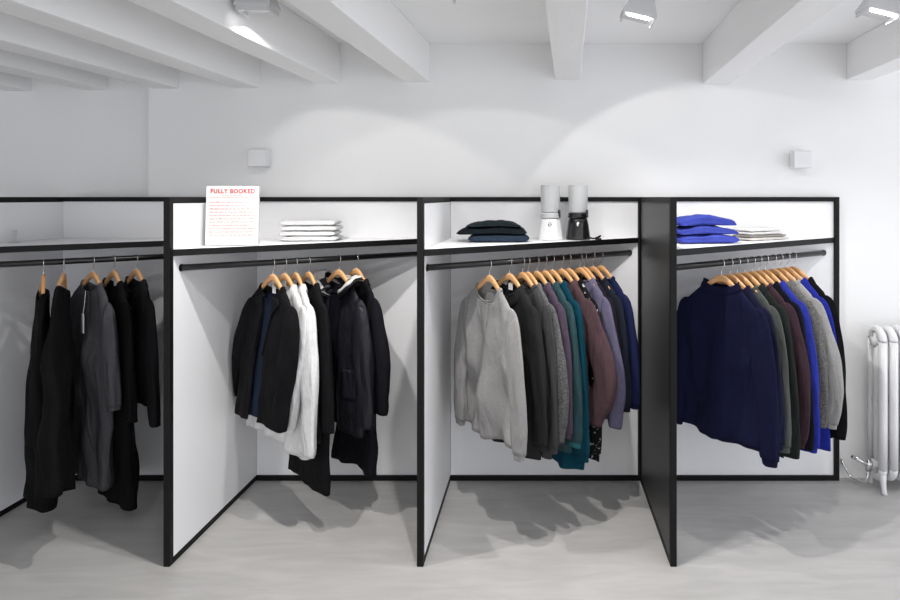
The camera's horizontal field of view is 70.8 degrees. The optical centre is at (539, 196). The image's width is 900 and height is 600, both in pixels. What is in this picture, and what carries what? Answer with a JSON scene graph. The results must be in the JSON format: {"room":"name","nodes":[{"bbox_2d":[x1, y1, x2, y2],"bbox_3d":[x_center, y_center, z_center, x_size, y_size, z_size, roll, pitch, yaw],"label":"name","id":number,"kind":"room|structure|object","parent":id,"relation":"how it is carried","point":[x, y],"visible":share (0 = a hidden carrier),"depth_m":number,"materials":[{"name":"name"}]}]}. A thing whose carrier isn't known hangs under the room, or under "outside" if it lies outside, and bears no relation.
{"room":"clothing store","nodes":[
{"label":"clothing store","id":0,"kind":"room"},
{"bbox_2d":[0,77,148,196],"bbox_3d":[-3.785,0.385,3.905,2.830,2.630,0.090,0,0,0],"label":"wall","id":1,"kind":"structure","parent":0,"point":[56,140],"depth_m":3.86,"materials":[{"name":"paint"}]},
{"bbox_2d":[0,478,899,599],"bbox_3d":[-0.800,1.750,1.375,8.800,0.100,5.150,0,0,0],"label":"floor","id":2,"kind":"structure","parent":0,"point":[279,540],"depth_m":3.02,"materials":[{"name":"concrete"}]},
{"bbox_2d":[0,197,162,516],"bbox_3d":[-2.313,0.850,3.323,1.165,1.700,0.903,0,0,0],"label":"bay","id":3,"kind":"object","parent":2,"relation":"on","point":[50,229],"visible":0.31,"depth_m":3.56,"materials":[{"name":"white laminate"}]},
{"bbox_2d":[38,259,45,296],"bbox_3d":[-2.546,0.423,3.198,0.027,0.214,0.344,0,0,-40],"label":"clothes hanger","id":4,"kind":"object","parent":3,"relation":"hanging from","point":[43,277],"visible":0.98,"depth_m":3.18,"materials":[{"name":"brown wood"}]},
{"bbox_2d":[23,288,62,512],"bbox_3d":[-2.541,1.009,3.202,0.164,1.059,0.456,0,0,-40],"label":"coat","id":5,"kind":"object","parent":4,"relation":"hanging from","point":[34,386],"visible":0.58,"depth_m":3.05,"materials":[{"name":"fabric"}]},
{"bbox_2d":[57,258,66,288],"bbox_3d":[-2.455,0.441,3.210,0.027,0.250,0.336,0,0,-31],"label":"clothes hanger","id":6,"kind":"object","parent":3,"relation":"hanging from","point":[63,278],"visible":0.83,"depth_m":3.21,"materials":[{"name":"brown wood"}]},
{"bbox_2d":[35,286,75,497],"bbox_3d":[-2.378,0.958,3.091,0.141,1.037,0.651,0,0,-32],"label":"coat","id":7,"kind":"object","parent":6,"relation":"hanging from","point":[55,446],"visible":1,"depth_m":2.97,"materials":[{"name":"fabric"}]},
{"bbox_2d":[0,238,162,246],"bbox_3d":[-2.300,0.258,3.332,1.133,0.026,0.850,0,0,0],"label":"shelf","id":8,"kind":"object","parent":3,"relation":"attached to","point":[25,242],"depth_m":3.40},
{"bbox_2d":[82,256,100,287],"bbox_3d":[-2.380,0.423,3.320,0.344,0.214,0.027,0,0,33],"label":"clothes hanger","id":9,"kind":"object","parent":3,"relation":"hanging from","point":[92,274],"visible":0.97,"depth_m":3.32,"materials":[{"name":"brown wood"}]},
{"bbox_2d":[70,279,121,490],"bbox_3d":[-2.379,0.979,3.321,0.625,1.060,0.135,0,0,33],"label":"coat","id":10,"kind":"object","parent":9,"relation":"hanging from","point":[97,390],"visible":0.79,"depth_m":3.23,"materials":[{"name":"fabric"}]},
{"bbox_2d":[104,256,120,286],"bbox_3d":[-2.306,0.423,3.375,0.344,0.214,0.027,0,0,38],"label":"clothes hanger","id":11,"kind":"object","parent":3,"relation":"hanging from","point":[113,273],"visible":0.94,"depth_m":3.37,"materials":[{"name":"brown wood"}]},
{"bbox_2d":[97,277,139,510],"bbox_3d":[-2.306,1.027,3.381,0.634,1.168,0.144,0,0,37],"label":"coat","id":12,"kind":"object","parent":11,"relation":"hanging from","point":[124,491],"visible":0.58,"depth_m":3.21,"materials":[{"name":"fabric"}]},
{"bbox_2d":[127,254,142,284],"bbox_3d":[-2.223,0.423,3.436,0.344,0.214,0.027,0,0,38],"label":"clothes hanger","id":13,"kind":"object","parent":3,"relation":"hanging from","point":[136,272],"visible":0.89,"depth_m":3.44,"materials":[{"name":"brown wood"}]},
{"bbox_2d":[124,276,160,427],"bbox_3d":[-2.219,0.821,3.439,0.635,0.756,0.131,0,0,38],"label":"shirt","id":14,"kind":"object","parent":13,"relation":"hanging from","point":[137,292],"visible":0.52,"depth_m":3.29,"materials":[{"name":"fabric"}]},
{"bbox_2d":[163,197,416,566],"bbox_3d":[-1.149,0.850,3.323,1.165,1.700,0.903,0,0,0],"label":"bay","id":15,"kind":"object","parent":2,"relation":"on","point":[211,457],"visible":0.54,"depth_m":3.41,"materials":[{"name":"white laminate"}]},
{"bbox_2d":[205,186,259,245],"bbox_3d":[-1.553,0.094,3.182,0.246,0.298,0.117,0,0,-12],"label":"sign board","id":16,"kind":"object","parent":15,"relation":"on","point":[232,212],"visible":1,"depth_m":3.13,"materials":[{"name":"white"}]},
{"bbox_2d":[261,259,281,289],"bbox_3d":[-1.373,0.423,3.203,0.344,0.214,0.027,0,0,40],"label":"clothes hanger","id":17,"kind":"object","parent":15,"relation":"hanging from","point":[272,277],"visible":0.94,"depth_m":3.20,"materials":[{"name":"brown wood"}]},
{"bbox_2d":[232,283,299,432],"bbox_3d":[-1.445,0.817,3.268,0.727,0.737,0.122,0,0,40],"label":"jacket","id":18,"kind":"object","parent":17,"relation":"hanging from","point":[265,350],"visible":1,"depth_m":3.18,"materials":[{"name":"fabric"}]},
{"bbox_2d":[273,258,293,286],"bbox_3d":[-1.326,0.423,3.238,0.344,0.214,0.027,0,0,41],"label":"clothes hanger","id":19,"kind":"object","parent":15,"relation":"hanging from","point":[284,276],"visible":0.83,"depth_m":3.23,"materials":[{"name":"brown wood"}]},
{"bbox_2d":[246,281,306,441],"bbox_3d":[-1.422,0.858,3.328,0.764,0.831,0.098,0,0,41],"label":"shirt","id":20,"kind":"object","parent":19,"relation":"hanging from","point":[292,292],"visible":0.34,"depth_m":3.12,"materials":[{"name":"fabric"}]},
{"bbox_2d":[286,257,302,286],"bbox_3d":[-1.282,0.423,3.271,0.027,0.214,0.344,0,0,-42],"label":"clothes hanger","id":21,"kind":"object","parent":15,"relation":"hanging from","point":[295,275],"visible":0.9,"depth_m":3.26,"materials":[{"name":"brown wood"}]},
{"bbox_2d":[282,281,318,459],"bbox_3d":[-1.319,0.886,3.319,0.126,0.884,0.701,0,0,-43],"label":"shirt","id":22,"kind":"object","parent":21,"relation":"hanging from","point":[302,443],"visible":0.44,"depth_m":3.07,"materials":[{"name":"fabric"}]},
{"bbox_2d":[182,238,416,248],"bbox_3d":[-1.135,0.258,3.332,1.133,0.026,0.850,0,0,0],"label":"shelf","id":23,"kind":"object","parent":15,"relation":"attached to","point":[264,243],"depth_m":3.36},
{"bbox_2d":[301,257,315,284],"bbox_3d":[-1.228,0.423,3.311,0.027,0.214,0.344,0,0,-43],"label":"clothes hanger","id":24,"kind":"object","parent":15,"relation":"hanging from","point":[307,275],"visible":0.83,"depth_m":3.30,"materials":[{"name":"brown wood"}]},
{"bbox_2d":[288,281,334,495],"bbox_3d":[-1.230,0.977,3.312,0.092,1.066,0.627,0,0,-43],"label":"coat","id":25,"kind":"object","parent":24,"relation":"hanging from","point":[315,473],"visible":0.41,"depth_m":3.15,"materials":[{"name":"fabric"}]},
{"bbox_2d":[279,234,343,240],"bbox_3d":[-1.283,0.229,3.522,0.313,0.028,0.204,0,0,-6],"label":"shirt","id":26,"kind":"object","parent":15,"relation":"on","point":[333,237],"visible":0.82,"depth_m":3.43,"materials":[{"name":"fabric"}]},
{"bbox_2d":[279,230,341,235],"bbox_3d":[-1.290,0.201,3.526,0.303,0.028,0.203,0,0,-6],"label":"shirt","id":27,"kind":"object","parent":26,"relation":"on","point":[329,232],"visible":0.81,"depth_m":3.44,"materials":[{"name":"fabric"}]},
{"bbox_2d":[279,225,343,230],"bbox_3d":[-1.282,0.172,3.525,0.315,0.028,0.204,0,0,-6],"label":"shirt","id":28,"kind":"object","parent":27,"relation":"on","point":[297,227],"visible":0.9,"depth_m":3.43,"materials":[{"name":"fabric"}]},
{"bbox_2d":[279,220,341,225],"bbox_3d":[-1.288,0.143,3.524,0.306,0.028,0.205,0,0,-6],"label":"shirt","id":29,"kind":"object","parent":28,"relation":"on","point":[288,222],"visible":1,"depth_m":3.43,"materials":[{"name":"fabric"}]},
{"bbox_2d":[327,255,347,282],"bbox_3d":[-1.099,0.423,3.405,0.344,0.214,0.027,0,0,39],"label":"clothes hanger","id":30,"kind":"object","parent":15,"relation":"hanging from","point":[338,272],"visible":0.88,"depth_m":3.40,"materials":[{"name":"brown wood"}]},
{"bbox_2d":[313,269,374,437],"bbox_3d":[-1.093,0.830,3.405,0.653,0.841,0.131,0,0,39],"label":"hooded jacket","id":31,"kind":"object","parent":30,"relation":"hanging from","point":[351,339],"visible":0.6,"depth_m":3.28,"materials":[{"name":"fabric"}]},
{"bbox_2d":[313,269,363,299],"bbox_3d":[-1.105,0.482,3.402,0.357,0.146,0.310,0,0,0],"label":"hood","id":32,"kind":"object","parent":31,"relation":"attached to","point":[332,290],"depth_m":3.42,"materials":[{"name":"fabric"}]},
{"bbox_2d":[348,254,364,281],"bbox_3d":[-1.021,0.423,3.464,0.344,0.214,0.027,0,0,43],"label":"clothes hanger","id":33,"kind":"object","parent":15,"relation":"hanging from","point":[356,271],"visible":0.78,"depth_m":3.46,"materials":[{"name":"brown wood"}]},
{"bbox_2d":[331,279,390,477],"bbox_3d":[-1.014,0.965,3.465,0.669,1.043,0.137,0,0,43],"label":"coat","id":34,"kind":"object","parent":33,"relation":"hanging from","point":[347,448],"visible":0.47,"depth_m":3.30,"materials":[{"name":"fabric"}]},
{"bbox_2d":[417,197,639,566],"bbox_3d":[0.017,0.850,3.323,1.165,1.700,0.903,0,0,0],"label":"bay","id":35,"kind":"object","parent":2,"relation":"on","point":[450,265],"visible":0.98,"depth_m":3.74,"materials":[{"name":"white laminate"}]},
{"bbox_2d":[477,259,499,290],"bbox_3d":[-0.259,0.423,3.166,0.027,0.214,0.344,0,0,-37],"label":"clothes hanger","id":36,"kind":"object","parent":35,"relation":"hanging from","point":[489,278],"visible":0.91,"depth_m":3.16,"materials":[{"name":"brown wood"}]},
{"bbox_2d":[454,283,527,461],"bbox_3d":[-0.262,0.842,3.167,0.182,0.782,0.679,0,0,-37],"label":"sweater","id":37,"kind":"object","parent":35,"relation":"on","point":[490,395],"visible":1,"depth_m":3.07,"materials":[{"name":"fabric"}]},
{"bbox_2d":[468,234,528,241],"bbox_3d":[-0.228,0.220,3.457,0.334,0.045,0.243,0,0,-4],"label":"sweater","id":38,"kind":"object","parent":35,"relation":"on","point":[477,237],"visible":0.88,"depth_m":3.35,"materials":[{"name":"fabric"}]},
{"bbox_2d":[456,227,526,234],"bbox_3d":[-0.265,0.180,3.460,0.384,0.043,0.242,0,0,-4],"label":"sweater","id":39,"kind":"object","parent":38,"relation":"on","point":[467,230],"visible":0.9,"depth_m":3.35,"materials":[{"name":"fabric"}]},
{"bbox_2d":[466,220,521,226],"bbox_3d":[-0.256,0.144,3.458,0.304,0.032,0.242,0,0,-4],"label":"sweater","id":40,"kind":"object","parent":39,"relation":"on","point":[487,223],"visible":1,"depth_m":3.35,"materials":[{"name":"fabric"}]},
{"bbox_2d":[497,258,519,287],"bbox_3d":[-0.161,0.423,3.239,0.027,0.214,0.344,0,0,-39],"label":"clothes hanger","id":41,"kind":"object","parent":35,"relation":"hanging from","point":[509,276],"visible":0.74,"depth_m":3.23,"materials":[{"name":"beige wood"}]},
{"bbox_2d":[490,280,547,459],"bbox_3d":[-0.153,0.868,3.244,0.105,0.851,0.641,0,0,-40],"label":"cardigan","id":42,"kind":"object","parent":41,"relation":"hanging from","point":[535,378],"visible":0.48,"depth_m":3.04,"materials":[{"name":"fabric"}]},
{"bbox_2d":[510,257,532,286],"bbox_3d":[-0.095,0.423,3.288,0.027,0.214,0.344,0,0,-38],"label":"clothes hanger","id":43,"kind":"object","parent":35,"relation":"hanging from","point":[521,275],"visible":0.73,"depth_m":3.27,"materials":[{"name":"beige wood"}]},
{"bbox_2d":[427,238,621,248],"bbox_3d":[0.030,0.258,3.332,1.133,0.026,0.850,0,0,0],"label":"shelf","id":44,"kind":"object","parent":35,"relation":"attached to","point":[442,243],"depth_m":3.35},
{"bbox_2d":[518,257,537,284],"bbox_3d":[-0.068,0.423,3.308,0.027,0.214,0.344,0,0,-37],"label":"clothes hanger","id":45,"kind":"object","parent":35,"relation":"hanging from","point":[534,281],"visible":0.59,"depth_m":3.28,"materials":[{"name":"beige wood"}]},
{"bbox_2d":[515,282,568,442],"bbox_3d":[-0.056,0.845,3.306,0.096,0.806,0.693,0,0,-37],"label":"sweater","id":46,"kind":"object","parent":45,"relation":"hanging from","point":[563,390],"visible":0.12,"depth_m":3.04,"materials":[{"name":"fabric"}]},
{"bbox_2d":[524,256,546,285],"bbox_3d":[-0.020,0.423,3.344,0.027,0.214,0.344,0,0,-37],"label":"clothes hanger","id":47,"kind":"object","parent":35,"relation":"hanging from","point":[537,274],"visible":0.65,"depth_m":3.32,"materials":[{"name":"beige wood"}]},
{"bbox_2d":[522,280,572,446],"bbox_3d":[-0.012,0.857,3.343,0.095,0.829,0.632,0,0,-37],"label":"shirt","id":48,"kind":"object","parent":47,"relation":"hanging from","point":[548,290],"visible":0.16,"depth_m":3.11,"materials":[{"name":"fabric"}]},
{"bbox_2d":[535,255,554,284],"bbox_3d":[0.023,0.423,3.376,0.027,0.214,0.344,0,0,-37],"label":"clothes hanger","id":49,"kind":"object","parent":35,"relation":"hanging from","point":[544,273],"visible":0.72,"depth_m":3.35,"materials":[{"name":"beige wood"}]},
{"bbox_2d":[537,280,582,452],"bbox_3d":[0.025,0.879,3.375,0.086,0.873,0.644,0,0,-36],"label":"jacket","id":50,"kind":"object","parent":49,"relation":"hanging from","point":[575,441],"visible":0.24,"depth_m":3.13,"materials":[{"name":"fabric"}]},
{"bbox_2d":[538,185,562,240],"bbox_3d":[0.059,0.086,3.558,0.138,0.314,0.138,0,0,37],"label":"blender","id":51,"kind":"object","parent":35,"relation":"on","point":[550,225],"visible":1,"depth_m":3.51,"materials":[{"name":"white plastic"}]},
{"bbox_2d":[541,185,559,212],"bbox_3d":[0.059,0.009,3.558,0.110,0.159,0.110,0,0,15],"label":"jar","id":52,"kind":"object","parent":51,"relation":"on","point":[550,194],"depth_m":3.51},
{"bbox_2d":[540,255,562,283],"bbox_3d":[0.064,0.423,3.406,0.027,0.214,0.344,0,0,-37],"label":"clothes hanger","id":53,"kind":"object","parent":35,"relation":"hanging from","point":[552,272],"visible":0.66,"depth_m":3.38,"materials":[{"name":"beige wood"}]},
{"bbox_2d":[539,279,589,469],"bbox_3d":[0.061,0.927,3.404,0.103,0.970,0.641,0,0,-37],"label":"cardigan","id":54,"kind":"object","parent":53,"relation":"hanging from","point":[577,459],"visible":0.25,"depth_m":3.18,"materials":[{"name":"fabric"}]},
{"bbox_2d":[548,254,572,282],"bbox_3d":[0.116,0.423,3.444,0.027,0.214,0.344,0,0,-41],"label":"clothes hanger","id":55,"kind":"object","parent":35,"relation":"hanging from","point":[561,271],"visible":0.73,"depth_m":3.42,"materials":[{"name":"brown wood"}]},
{"bbox_2d":[556,254,578,280],"bbox_3d":[0.158,0.423,3.475,0.027,0.214,0.344,0,0,-36],"label":"clothes hanger","id":56,"kind":"object","parent":35,"relation":"hanging from","point":[570,271],"visible":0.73,"depth_m":3.45,"materials":[{"name":"brown wood"}]},
{"bbox_2d":[554,278,601,461],"bbox_3d":[0.161,0.923,3.475,0.088,0.961,0.579,0,0,-37],"label":"blouse","id":57,"kind":"object","parent":56,"relation":"hanging from","point":[595,433],"visible":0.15,"depth_m":3.27,"materials":[{"name":"fabric"}]},
{"bbox_2d":[547,278,616,427],"bbox_3d":[0.137,0.824,3.427,0.089,0.763,0.796,0,0,-41],"label":"blazer","id":58,"kind":"object","parent":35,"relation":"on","point":[602,393],"visible":0.3,"depth_m":3.19,"materials":[{"name":"fabric"}]},
{"bbox_2d":[566,185,601,239],"bbox_3d":[0.245,0.086,3.586,0.194,0.314,0.141,0,0,-9],"label":"blender","id":59,"kind":"object","parent":35,"relation":"on","point":[578,226],"visible":1,"depth_m":3.53,"materials":[{"name":"black plastic"}]},
{"bbox_2d":[568,185,587,212],"bbox_3d":[0.218,0.009,3.582,0.110,0.159,0.110,0,0,15],"label":"jar","id":60,"kind":"object","parent":59,"relation":"on","point":[577,194],"depth_m":3.54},
{"bbox_2d":[564,277,625,429],"bbox_3d":[0.235,0.830,3.497,0.095,0.767,0.668,0,0,-38],"label":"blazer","id":61,"kind":"object","parent":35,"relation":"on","point":[615,417],"visible":0.3,"depth_m":3.27,"materials":[{"name":"fabric"}]},
{"bbox_2d":[640,197,838,566],"bbox_3d":[1.196,0.850,3.323,1.195,1.700,0.903,0,0,0],"label":"bay","id":62,"kind":"object","parent":2,"relation":"on","point":[671,452],"visible":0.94,"depth_m":3.74,"materials":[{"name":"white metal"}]},
{"bbox_2d":[677,234,739,242],"bbox_3d":[0.869,0.217,3.360,0.333,0.052,0.242,0,0,-8],"label":"sweater","id":63,"kind":"object","parent":62,"relation":"on","point":[694,238],"visible":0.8,"depth_m":3.25,"materials":[{"name":"fabric"}]},
{"bbox_2d":[677,225,739,234],"bbox_3d":[0.867,0.172,3.360,0.333,0.046,0.242,0,0,-8],"label":"sweater","id":64,"kind":"object","parent":63,"relation":"on","point":[699,229],"visible":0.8,"depth_m":3.25,"materials":[{"name":"fabric"}]},
{"bbox_2d":[677,214,736,225],"bbox_3d":[0.863,0.121,3.361,0.312,0.055,0.240,0,0,-8],"label":"sweater","id":65,"kind":"object","parent":64,"relation":"on","point":[696,219],"visible":0.88,"depth_m":3.25,"materials":[{"name":"fabric"}]},
{"bbox_2d":[707,259,734,286],"bbox_3d":[0.919,0.423,3.177,0.027,0.214,0.344,0,0,-37],"label":"clothes hanger","id":66,"kind":"object","parent":62,"relation":"hanging from","point":[719,278],"visible":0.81,"depth_m":3.17,"materials":[{"name":"brown wood"}]},
{"bbox_2d":[677,278,779,467],"bbox_3d":[0.910,0.845,3.174,0.131,0.844,0.669,0,0,-37],"label":"sweater","id":67,"kind":"object","parent":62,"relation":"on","point":[727,382],"visible":0.92,"depth_m":3.11,"materials":[{"name":"fabric"}]},
{"bbox_2d":[716,258,745,289],"bbox_3d":[0.975,0.423,3.218,0.027,0.214,0.344,0,0,-37],"label":"clothes hanger","id":68,"kind":"object","parent":62,"relation":"hanging from","point":[731,277],"visible":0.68,"depth_m":3.19,"materials":[{"name":"brown wood"}]},
{"bbox_2d":[719,285,784,451],"bbox_3d":[0.975,0.854,3.220,0.101,0.817,0.633,0,0,-37],"label":"shirt","id":69,"kind":"object","parent":68,"relation":"hanging from","point":[747,291],"visible":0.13,"depth_m":2.98,"materials":[{"name":"fabric"}]},
{"bbox_2d":[721,258,756,291],"bbox_3d":[1.026,0.423,3.255,0.027,0.214,0.344,0,0,-36],"label":"clothes hanger","id":70,"kind":"object","parent":62,"relation":"hanging from","point":[739,276],"visible":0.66,"depth_m":3.22,"materials":[{"name":"brown wood"}]},
{"bbox_2d":[732,257,759,285],"bbox_3d":[1.077,0.423,3.293,0.027,0.214,0.344,0,0,-36],"label":"clothes hanger","id":71,"kind":"object","parent":62,"relation":"hanging from","point":[748,276],"visible":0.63,"depth_m":3.26,"materials":[{"name":"brown wood"}]},
{"bbox_2d":[677,238,819,248],"bbox_3d":[1.195,0.258,3.332,1.133,0.026,0.850,0,0,0],"label":"shelf","id":72,"kind":"object","parent":62,"relation":"attached to","point":[742,244],"depth_m":3.32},
{"bbox_2d":[741,256,768,285],"bbox_3d":[1.130,0.423,3.332,0.027,0.214,0.344,0,0,-38],"label":"clothes hanger","id":73,"kind":"object","parent":62,"relation":"hanging from","point":[755,275],"visible":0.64,"depth_m":3.30,"materials":[{"name":"brown wood"}]},
{"bbox_2d":[738,236,788,240],"bbox_3d":[1.269,0.234,3.582,0.333,0.017,0.143,0,0,-30],"label":"folded tee","id":74,"kind":"object","parent":62,"relation":"on","point":[776,237],"visible":0.68,"depth_m":3.51,"materials":[{"name":"fabric"}]},
{"bbox_2d":[732,234,785,237],"bbox_3d":[1.258,0.218,3.583,0.307,0.015,0.142,0,0,-30],"label":"folded tee","id":75,"kind":"object","parent":74,"relation":"on","point":[735,235],"visible":0.8,"depth_m":3.53,"materials":[{"name":"fabric"}]},
{"bbox_2d":[737,231,782,234],"bbox_3d":[1.250,0.202,3.582,0.281,0.017,0.144,0,0,-30],"label":"folded tee","id":76,"kind":"object","parent":75,"relation":"on","point":[740,232],"visible":0.79,"depth_m":3.52,"materials":[{"name":"fabric"}]},
{"bbox_2d":[732,226,780,231],"bbox_3d":[1.240,0.183,3.582,0.257,0.022,0.143,0,0,-30],"label":"folded tee","id":77,"kind":"object","parent":76,"relation":"on","point":[747,229],"visible":0.97,"depth_m":3.53,"materials":[{"name":"fabric"}]},
{"bbox_2d":[742,282,810,448],"bbox_3d":[1.136,0.857,3.328,0.100,0.822,0.662,0,0,-38],"label":"sweater","id":78,"kind":"object","parent":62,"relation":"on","point":[800,354],"visible":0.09,"depth_m":3.08,"materials":[{"name":"fabric"}]},
{"bbox_2d":[734,283,800,458],"bbox_3d":[1.076,0.875,3.286,0.088,0.858,0.629,0,0,-34],"label":"cardigan","id":79,"kind":"object","parent":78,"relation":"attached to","point":[794,453],"visible":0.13,"depth_m":3.05,"materials":[{"name":"fabric"}]},
{"bbox_2d":[726,284,791,453],"bbox_3d":[1.021,0.849,3.260,0.113,0.796,0.629,0,0,-37],"label":"jacket","id":80,"kind":"object","parent":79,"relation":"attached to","point":[782,349],"visible":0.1,"depth_m":3.01,"materials":[{"name":"fabric"}]},
{"bbox_2d":[750,281,814,450],"bbox_3d":[1.179,0.872,3.367,0.087,0.859,0.640,0,0,-37],"label":"shirt","id":81,"kind":"object","parent":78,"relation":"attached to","point":[809,446],"visible":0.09,"depth_m":3.14,"materials":[{"name":"fabric"}]},
{"bbox_2d":[769,254,788,282],"bbox_3d":[1.285,0.423,3.447,0.027,0.214,0.344,0,0,-36],"label":"clothes hanger","id":82,"kind":"object","parent":62,"relation":"hanging from","point":[775,272],"visible":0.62,"depth_m":3.42,"materials":[{"name":"brown wood"}]},
{"bbox_2d":[756,279,828,427],"bbox_3d":[1.294,0.837,3.449,0.099,0.789,0.643,0,0,-37],"label":"sweater","id":83,"kind":"object","parent":82,"relation":"hanging from","point":[816,328],"visible":0.12,"depth_m":3.20,"materials":[{"name":"fabric"}]},
{"bbox_2d":[757,280,819,453],"bbox_3d":[1.230,0.884,3.405,0.105,0.884,0.643,0,0,-37],"label":"shirt","id":84,"kind":"object","parent":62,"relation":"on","point":[812,354],"visible":0.07,"depth_m":3.15,"materials":[{"name":"fabric"}]},
{"bbox_2d":[778,252,808,278],"bbox_3d":[1.443,0.423,3.564,0.027,0.214,0.344,0,0,-37],"label":"clothes hanger","id":85,"kind":"object","parent":62,"relation":"hanging from","point":[801,273],"visible":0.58,"depth_m":3.53,"materials":[{"name":"brown wood"}]},
{"bbox_2d":[786,277,846,439],"bbox_3d":[1.461,0.878,3.538,0.095,0.871,0.576,0,0,-39],"label":"jacket","id":86,"kind":"object","parent":85,"relation":"hanging from","point":[840,433],"visible":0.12,"depth_m":3.33,"materials":[{"name":"fabric"}]},
{"bbox_2d":[795,279,843,429],"bbox_3d":[1.351,0.832,3.473,0.093,0.773,0.697,0,0,-38],"label":"sweater","id":87,"kind":"object","parent":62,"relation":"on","point":[835,373],"visible":0.13,"depth_m":3.22,"materials":[{"name":"fabric"}]},
{"bbox_2d":[777,277,836,450],"bbox_3d":[1.399,0.909,3.511,0.092,0.933,0.597,0,0,-36],"label":"shirt","id":88,"kind":"object","parent":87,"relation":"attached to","point":[825,439],"visible":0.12,"depth_m":3.35,"materials":[{"name":"fabric"}]},
{"bbox_2d":[840,325,899,495],"bbox_3d":[2.151,1.227,3.661,0.682,0.955,0.227,0,0,0],"label":"radiator","id":89,"kind":"object","parent":2,"relation":"on","point":[882,463],"visible":1,"depth_m":3.58,"materials":[{"name":"white metal"}]},
{"bbox_2d":[149,43,899,477],"bbox_3d":[0.615,0.385,3.868,5.970,2.630,0.165,0,0,0],"label":"wall","id":90,"kind":"structure","parent":0,"point":[490,119],"depth_m":3.79,"materials":[{"name":"paint"}]},
{"bbox_2d":[248,150,269,166],"bbox_3d":[-1.679,-0.231,3.743,0.104,0.100,0.085,0,0,0],"label":"wall lamp","id":91,"kind":"object","parent":90,"relation":"attached to","point":[256,158],"visible":1,"depth_m":3.70,"materials":[{"name":"white ceramic"}]},
{"bbox_2d":[790,151,811,167],"bbox_3d":[1.559,-0.222,3.743,0.104,0.100,0.085,0,0,0],"label":"wall lamp","id":92,"kind":"object","parent":90,"relation":"attached to","point":[798,159],"visible":1,"depth_m":3.70,"materials":[{"name":"white ceramic"}]},
{"bbox_2d":[507,280,558,459],"bbox_3d":[-0.086,0.874,3.292,0.106,0.856,0.633,0,0,-38],"label":"sweater","id":93,"kind":"object","parent":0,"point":[537,301],"visible":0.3,"depth_m":3.06,"materials":[{"name":"fabric"}]},
{"bbox_2d":[277,0,884,42],"bbox_3d":[-0.800,-0.990,1.375,8.800,0.120,5.150,0,0,0],"label":"ceiling","id":94,"kind":"structure","parent":0,"point":[437,21],"depth_m":3.33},
{"bbox_2d":[0,72,30,90],"bbox_3d":[-3.335,-0.792,1.380,0.159,0.276,4.973,0,0,3],"label":"ceiling beam","id":95,"kind":"structure","parent":94,"relation":"attached to","point":[8,82],"depth_m":3.75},
{"bbox_2d":[0,49,107,89],"bbox_3d":[-2.860,-0.794,1.380,0.159,0.272,4.973,0,0,3],"label":"ceiling beam","id":96,"kind":"structure","parent":94,"relation":"attached to","point":[10,62],"depth_m":3.45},
{"bbox_2d":[0,11,178,87],"bbox_3d":[-2.382,-0.792,1.343,0.160,0.276,4.898,0,0,3],"label":"ceiling beam","id":97,"kind":"structure","parent":94,"relation":"attached to","point":[18,35],"depth_m":3.03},
{"bbox_2d":[0,0,259,87],"bbox_3d":[-1.889,-0.795,1.343,0.160,0.271,4.898,0,0,3],"label":"ceiling beam","id":98,"kind":"structure","parent":94,"relation":"attached to","point":[126,26],"depth_m":2.78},
{"bbox_2d":[128,0,339,83],"bbox_3d":[-1.403,-0.807,1.343,0.158,0.247,4.898,0,0,3],"label":"ceiling beam","id":99,"kind":"structure","parent":94,"relation":"attached to","point":[287,41],"depth_m":2.92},
{"bbox_2d":[233,0,280,16],"bbox_3d":[-1.175,-0.846,2.600,0.150,0.168,0.110,0,0,0],"label":"ceiling spotlight","id":100,"kind":"object","parent":94,"relation":"attached to","point":[244,7],"visible":1,"depth_m":2.55,"materials":[{"name":"white"}]},
{"bbox_2d":[287,0,429,81],"bbox_3d":[-0.862,-0.812,1.342,0.159,0.236,4.898,0,0,3],"label":"ceiling beam","id":101,"kind":"structure","parent":94,"relation":"attached to","point":[378,29],"depth_m":2.87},
{"bbox_2d":[545,0,587,79],"bbox_3d":[0.051,-0.819,1.343,0.159,0.221,4.898,0,0,3],"label":"ceiling beam","id":102,"kind":"structure","parent":94,"relation":"attached to","point":[566,19],"depth_m":2.73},
{"bbox_2d":[620,0,656,28],"bbox_3d":[0.430,-0.840,2.740,0.148,0.181,0.110,0,0,0],"label":"ceiling spotlight","id":103,"kind":"object","parent":94,"relation":"attached to","point":[641,11],"visible":1,"depth_m":2.69,"materials":[{"name":"white"}]},
{"bbox_2d":[703,0,845,83],"bbox_3d":[0.950,-0.806,1.342,0.165,0.247,4.898,0,0,3],"label":"ceiling beam","id":104,"kind":"structure","parent":94,"relation":"attached to","point":[753,30],"depth_m":2.85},
{"bbox_2d":[847,17,899,79],"bbox_3d":[1.820,-0.819,1.343,0.166,0.221,4.898,0,0,3],"label":"ceiling beam","id":105,"kind":"structure","parent":94,"relation":"attached to","point":[874,54],"depth_m":3.46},
{"bbox_2d":[855,0,899,24],"bbox_3d":[1.450,-0.840,2.680,0.148,0.181,0.110,0,0,0],"label":"ceiling spotlight","id":106,"kind":"object","parent":94,"relation":"attached to","point":[888,11],"visible":1,"depth_m":2.63,"materials":[{"name":"white"}]},
{"bbox_2d":[579,278,620,350],"bbox_3d":[0.264,0.811,3.523,0.111,0.721,0.591,0,0,-37],"label":"sweater","id":107,"kind":"object","parent":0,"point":[596,279],"visible":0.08,"depth_m":3.33,"materials":[{"name":"fabric"}]},
{"bbox_2d":[578,274,631,411],"bbox_3d":[0.317,0.818,3.552,0.104,0.734,0.554,0,0,-40],"label":"cardigan","id":108,"kind":"object","parent":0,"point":[618,306],"visible":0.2,"depth_m":3.34,"materials":[{"name":"fabric"}]},
{"bbox_2d":[595,276,639,409],"bbox_3d":[0.374,0.813,3.574,0.128,0.724,0.543,0,0,-44],"label":"sweater","id":109,"kind":"object","parent":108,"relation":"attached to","point":[633,348],"visible":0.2,"depth_m":3.37,"materials":[{"name":"fabric"}]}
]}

